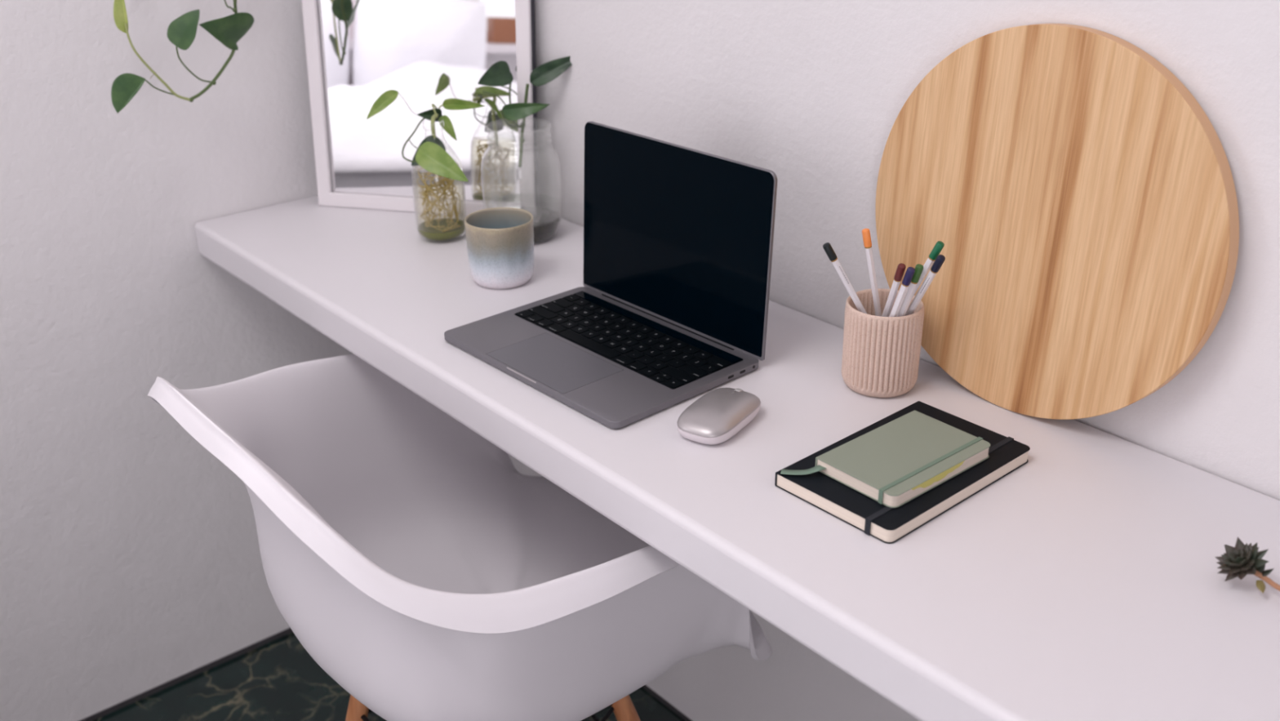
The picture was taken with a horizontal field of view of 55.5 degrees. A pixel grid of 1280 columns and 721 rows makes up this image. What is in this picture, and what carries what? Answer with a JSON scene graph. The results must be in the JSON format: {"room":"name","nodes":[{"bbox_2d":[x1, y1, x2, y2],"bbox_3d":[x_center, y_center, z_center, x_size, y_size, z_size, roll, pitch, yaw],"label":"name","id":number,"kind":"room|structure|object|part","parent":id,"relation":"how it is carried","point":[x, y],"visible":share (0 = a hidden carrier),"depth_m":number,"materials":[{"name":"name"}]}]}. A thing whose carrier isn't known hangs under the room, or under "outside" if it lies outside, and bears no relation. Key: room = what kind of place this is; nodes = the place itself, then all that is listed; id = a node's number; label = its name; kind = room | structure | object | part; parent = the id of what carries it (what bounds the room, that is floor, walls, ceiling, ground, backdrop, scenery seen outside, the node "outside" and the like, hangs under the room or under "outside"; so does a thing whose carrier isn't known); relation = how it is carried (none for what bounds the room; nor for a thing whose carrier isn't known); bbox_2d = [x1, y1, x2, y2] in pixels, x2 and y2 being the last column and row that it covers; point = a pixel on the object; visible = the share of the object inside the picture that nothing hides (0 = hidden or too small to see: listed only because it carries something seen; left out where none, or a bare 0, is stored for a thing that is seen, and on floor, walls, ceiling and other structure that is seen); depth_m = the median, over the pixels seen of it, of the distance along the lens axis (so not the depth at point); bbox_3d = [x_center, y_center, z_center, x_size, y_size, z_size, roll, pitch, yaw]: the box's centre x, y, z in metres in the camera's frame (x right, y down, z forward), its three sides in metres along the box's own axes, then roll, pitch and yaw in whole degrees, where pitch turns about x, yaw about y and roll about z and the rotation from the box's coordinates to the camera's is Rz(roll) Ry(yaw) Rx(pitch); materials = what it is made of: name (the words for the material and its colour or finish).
{"room":"home office","nodes":[
{"label":"home office","id":0,"kind":"room"},
{"bbox_2d":[0,0,352,720],"bbox_3d":[-1.595,-0.373,0.935,3.420,2.600,0.120,-20,32,-36],"label":"wall","id":1,"kind":"structure","parent":0,"point":[131,562],"depth_m":1.80,"materials":[{"name":"white paint"}]},
{"bbox_2d":[80,627,293,720],"bbox_3d":[-1.587,0.836,1.408,3.300,0.009,0.004,-20,32,-36],"label":"trim","id":2,"kind":"structure","parent":1,"relation":"attached to","point":[287,631],"depth_m":2.04,"materials":[{"name":"grey tile"}]},
{"bbox_3d":[-0.604,-1.005,1.374,0.136,0.141,0.152,-20,32,-36],"label":"wall planter","id":3,"kind":"object","parent":1,"relation":"attached to","visible":0},
{"bbox_2d":[111,0,254,113],"bbox_3d":[-0.602,-0.704,1.451,0.202,0.797,0.074,-20,32,-36],"label":"vine","id":4,"kind":"object","parent":3,"relation":"hanging from","point":[229,29],"visible":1,"depth_m":1.58,"materials":[{"name":"green plant"}]},
{"bbox_3d":[-0.625,-0.386,1.579,0.066,0.109,0.004,-20,32,-36],"label":"stem","id":5,"kind":"part","parent":4,"relation":"part of","materials":[{"name":"green plant"}]},
{"bbox_3d":[-0.568,-0.719,1.480,0.083,0.798,0.055,-4,25,-7],"label":"stem","id":6,"kind":"part","parent":4,"relation":"part of","materials":[{"name":"green plant"}]},
{"bbox_2d":[93,631,684,720],"bbox_3d":[-0.423,1.457,0.185,3.540,0.100,3.840,-20,32,-36],"label":"floor","id":7,"kind":"structure","parent":0,"point":[276,680],"depth_m":2.00,"materials":[{"name":"green stone"}]},
{"bbox_2d":[146,353,772,720],"bbox_3d":[-0.175,0.342,1.464,0.620,0.830,0.637,-20,31,-35],"label":"armchair","id":8,"kind":"object","parent":7,"relation":"on","point":[407,553],"visible":0.81,"depth_m":1.29,"materials":[{"name":"white plastic"}]},
{"bbox_3d":[-0.374,0.553,1.535,0.116,0.389,0.027,2,25,6],"label":"leg","id":9,"kind":"part","parent":8,"relation":"part of","materials":[{"name":"brown wood"}]},
{"bbox_3d":[0.024,0.546,1.540,0.149,0.390,0.027,2,25,5],"label":"leg","id":10,"kind":"part","parent":8,"relation":"part of","materials":[{"name":"brown wood"}]},
{"bbox_2d":[508,0,1279,720],"bbox_3d":[0.866,-0.248,0.608,0.120,2.600,3.600,-20,32,-36],"label":"wall","id":11,"kind":"structure","parent":0,"point":[811,93],"depth_m":1.36,"materials":[{"name":"white paint"}]},
{"bbox_2d":[641,684,691,720],"bbox_3d":[0.834,0.943,1.121,0.003,0.007,3.596,-20,32,-36],"label":"trim","id":12,"kind":"structure","parent":11,"relation":"attached to","point":[646,687],"depth_m":1.97,"materials":[{"name":"grey tile"}]},
{"bbox_2d":[195,195,1279,720],"bbox_3d":[0.421,0.212,0.944,0.422,0.053,2.849,-20,32,-36],"label":"desk","id":13,"kind":"object","parent":11,"relation":"attached to","point":[1084,582],"visible":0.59,"depth_m":1.06,"materials":[{"name":"white"}]},
{"bbox_2d":[301,0,538,215],"bbox_3d":[-0.319,-0.403,1.767,0.346,0.380,0.058,5,26,13],"label":"mirror","id":14,"kind":"object","parent":13,"relation":"on","point":[428,51],"visible":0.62,"depth_m":1.77,"materials":[{"name":"white mirror"}]},
{"bbox_2d":[411,118,466,242],"bbox_3d":[-0.280,-0.250,1.688,0.072,0.166,0.072,-20,32,-36],"label":"glass bottle","id":15,"kind":"object","parent":13,"relation":"on","point":[431,233],"visible":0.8,"depth_m":1.70,"materials":[{"name":"glass"}]},
{"bbox_2d":[366,89,484,231],"bbox_3d":[-0.299,-0.273,1.680,0.156,0.185,0.118,3,25,7],"label":"pothos cutting","id":16,"kind":"object","parent":15,"relation":"in","point":[431,154],"visible":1,"depth_m":1.68,"materials":[{"name":"green plant"}]},
{"bbox_3d":[-0.281,-0.304,1.688,0.012,0.080,0.057,-4,25,-7],"label":"stem","id":17,"kind":"part","parent":16,"relation":"part of","materials":[{"name":"green plant"}]},
{"bbox_2d":[464,207,533,288],"bbox_3d":[-0.178,-0.142,1.553,0.087,0.084,0.087,-20,32,-36],"label":"mug","id":18,"kind":"object","parent":13,"relation":"on","point":[500,241],"visible":1,"depth_m":1.53,"materials":[{"name":"ceramic"}]},
{"bbox_2d":[480,117,561,244],"bbox_3d":[-0.165,-0.249,1.691,0.111,0.159,0.111,-20,32,-36],"label":"glass jar","id":19,"kind":"object","parent":13,"relation":"on","point":[546,220],"visible":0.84,"depth_m":1.70,"materials":[{"name":"glass"}]},
{"bbox_2d":[477,55,572,167],"bbox_3d":[-0.152,-0.346,1.694,0.141,0.147,0.054,0,25,2],"label":"pothos cutting","id":20,"kind":"object","parent":19,"relation":"in","point":[499,73],"visible":0.97,"depth_m":1.68,"materials":[{"name":"green plant"}]},
{"bbox_3d":[-0.165,-0.328,1.699,0.010,0.110,0.042,9,27,20],"label":"stem","id":21,"kind":"part","parent":20,"relation":"part of","materials":[{"name":"green plant"}]},
{"bbox_2d":[444,120,777,428],"bbox_3d":[-0.044,-0.107,1.319,0.226,0.217,0.304,-21,32,-37],"label":"laptop","id":22,"kind":"object","parent":13,"relation":"on","point":[670,308],"visible":1,"depth_m":1.35,"materials":[{"name":"grey metal"}]},
{"bbox_3d":[0.035,-0.142,1.381,0.005,0.208,0.304,-18,30,-38],"label":"screen lid","id":23,"kind":"part","parent":22,"relation":"part of","materials":[{"name":"black glass"}]},
{"bbox_2d":[676,387,760,444],"bbox_3d":[0.079,0.052,1.202,0.059,0.025,0.101,15,29,29],"label":"computer mouse","id":24,"kind":"object","parent":13,"relation":"on","point":[715,417],"visible":1,"depth_m":1.18,"materials":[{"name":"silver metal"}]},
{"bbox_2d":[841,288,924,397],"bbox_3d":[0.251,-0.017,1.265,0.080,0.093,0.080,1,25,4],"label":"pencil cup","id":25,"kind":"object","parent":13,"relation":"on","point":[881,355],"visible":0.95,"depth_m":1.24,"materials":[{"name":"beige ceramic"}]},
{"bbox_2d":[822,242,867,314],"bbox_3d":[0.227,-0.049,1.246,0.091,0.156,0.008,-5,25,-8],"label":"pencil","id":26,"kind":"object","parent":25,"relation":"in","point":[827,246],"visible":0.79,"depth_m":1.22,"materials":[{"name":"white paint"}]},
{"bbox_2d":[862,228,881,316],"bbox_3d":[0.244,-0.062,1.265,0.040,0.162,0.008,-7,26,-13],"label":"pencil","id":27,"kind":"object","parent":25,"relation":"in","point":[865,232],"visible":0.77,"depth_m":1.25,"materials":[{"name":"white paint"}]},
{"bbox_2d":[881,262,906,316],"bbox_3d":[0.251,-0.043,1.248,0.008,0.142,0.067,-6,26,-11],"label":"pencil","id":28,"kind":"object","parent":25,"relation":"in","point":[901,267],"visible":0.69,"depth_m":1.21,"materials":[{"name":"white paint"}]},
{"bbox_2d":[888,266,915,316],"bbox_3d":[0.252,-0.033,1.228,0.008,0.142,0.050,-17,30,-31],"label":"pencil","id":29,"kind":"object","parent":25,"relation":"in","point":[909,273],"visible":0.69,"depth_m":1.20,"materials":[{"name":"white paint"}]},
{"bbox_2d":[897,263,923,316],"bbox_3d":[0.261,-0.035,1.230,0.008,0.143,0.044,-23,33,-39],"label":"pencil","id":30,"kind":"object","parent":25,"relation":"in","point":[918,268],"visible":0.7,"depth_m":1.20,"materials":[{"name":"white paint"}]},
{"bbox_2d":[896,240,944,316],"bbox_3d":[0.263,-0.048,1.230,0.076,0.166,0.008,14,29,29],"label":"pencil","id":31,"kind":"object","parent":25,"relation":"in","point":[939,246],"visible":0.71,"depth_m":1.19,"materials":[{"name":"white paint"}]},
{"bbox_2d":[904,254,945,315],"bbox_3d":[0.272,-0.045,1.236,0.008,0.156,0.085,-14,28,-26],"label":"pencil","id":32,"kind":"object","parent":25,"relation":"in","point":[940,260],"visible":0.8,"depth_m":1.20,"materials":[{"name":"white paint"}]},
{"bbox_2d":[774,400,1030,543],"bbox_3d":[0.243,0.097,1.115,0.211,0.015,0.130,-21,32,-36],"label":"notebook","id":33,"kind":"object","parent":13,"relation":"on","point":[888,525],"visible":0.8,"depth_m":1.07,"materials":[{"name":"black leather"}]},
{"bbox_2d":[780,409,990,507],"bbox_3d":[0.223,0.088,1.101,0.171,0.013,0.109,-20,31,-35],"label":"notebook","id":34,"kind":"object","parent":33,"relation":"on","point":[898,461],"visible":1,"depth_m":1.09,"materials":[{"name":"green paper"}]},
{"bbox_2d":[875,22,1239,419],"bbox_3d":[0.379,-0.127,1.165,0.040,0.376,0.376,-20,32,-36],"label":"round board","id":35,"kind":"object","parent":13,"relation":"on","point":[1081,200],"visible":0.93,"depth_m":1.13,"materials":[{"name":"brown wood"}]},
{"bbox_3d":[0.577,0.186,0.873,0.068,0.051,0.068,-20,32,-36],"label":"plant pot","id":36,"kind":"object","parent":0,"visible":0},
{"bbox_2d":[1214,537,1279,593],"bbox_3d":[0.500,0.167,0.918,0.038,0.039,0.128,-20,32,-36],"label":"succulent","id":37,"kind":"object","parent":36,"relation":"in","point":[1241,560],"visible":1,"depth_m":0.94,"materials":[{"name":"green plant"}]},
{"bbox_3d":[0.510,0.169,0.913,0.109,0.039,0.015,20,32,38],"label":"stem","id":38,"kind":"part","parent":37,"relation":"part of","materials":[{"name":"brown plant"}]}
]}

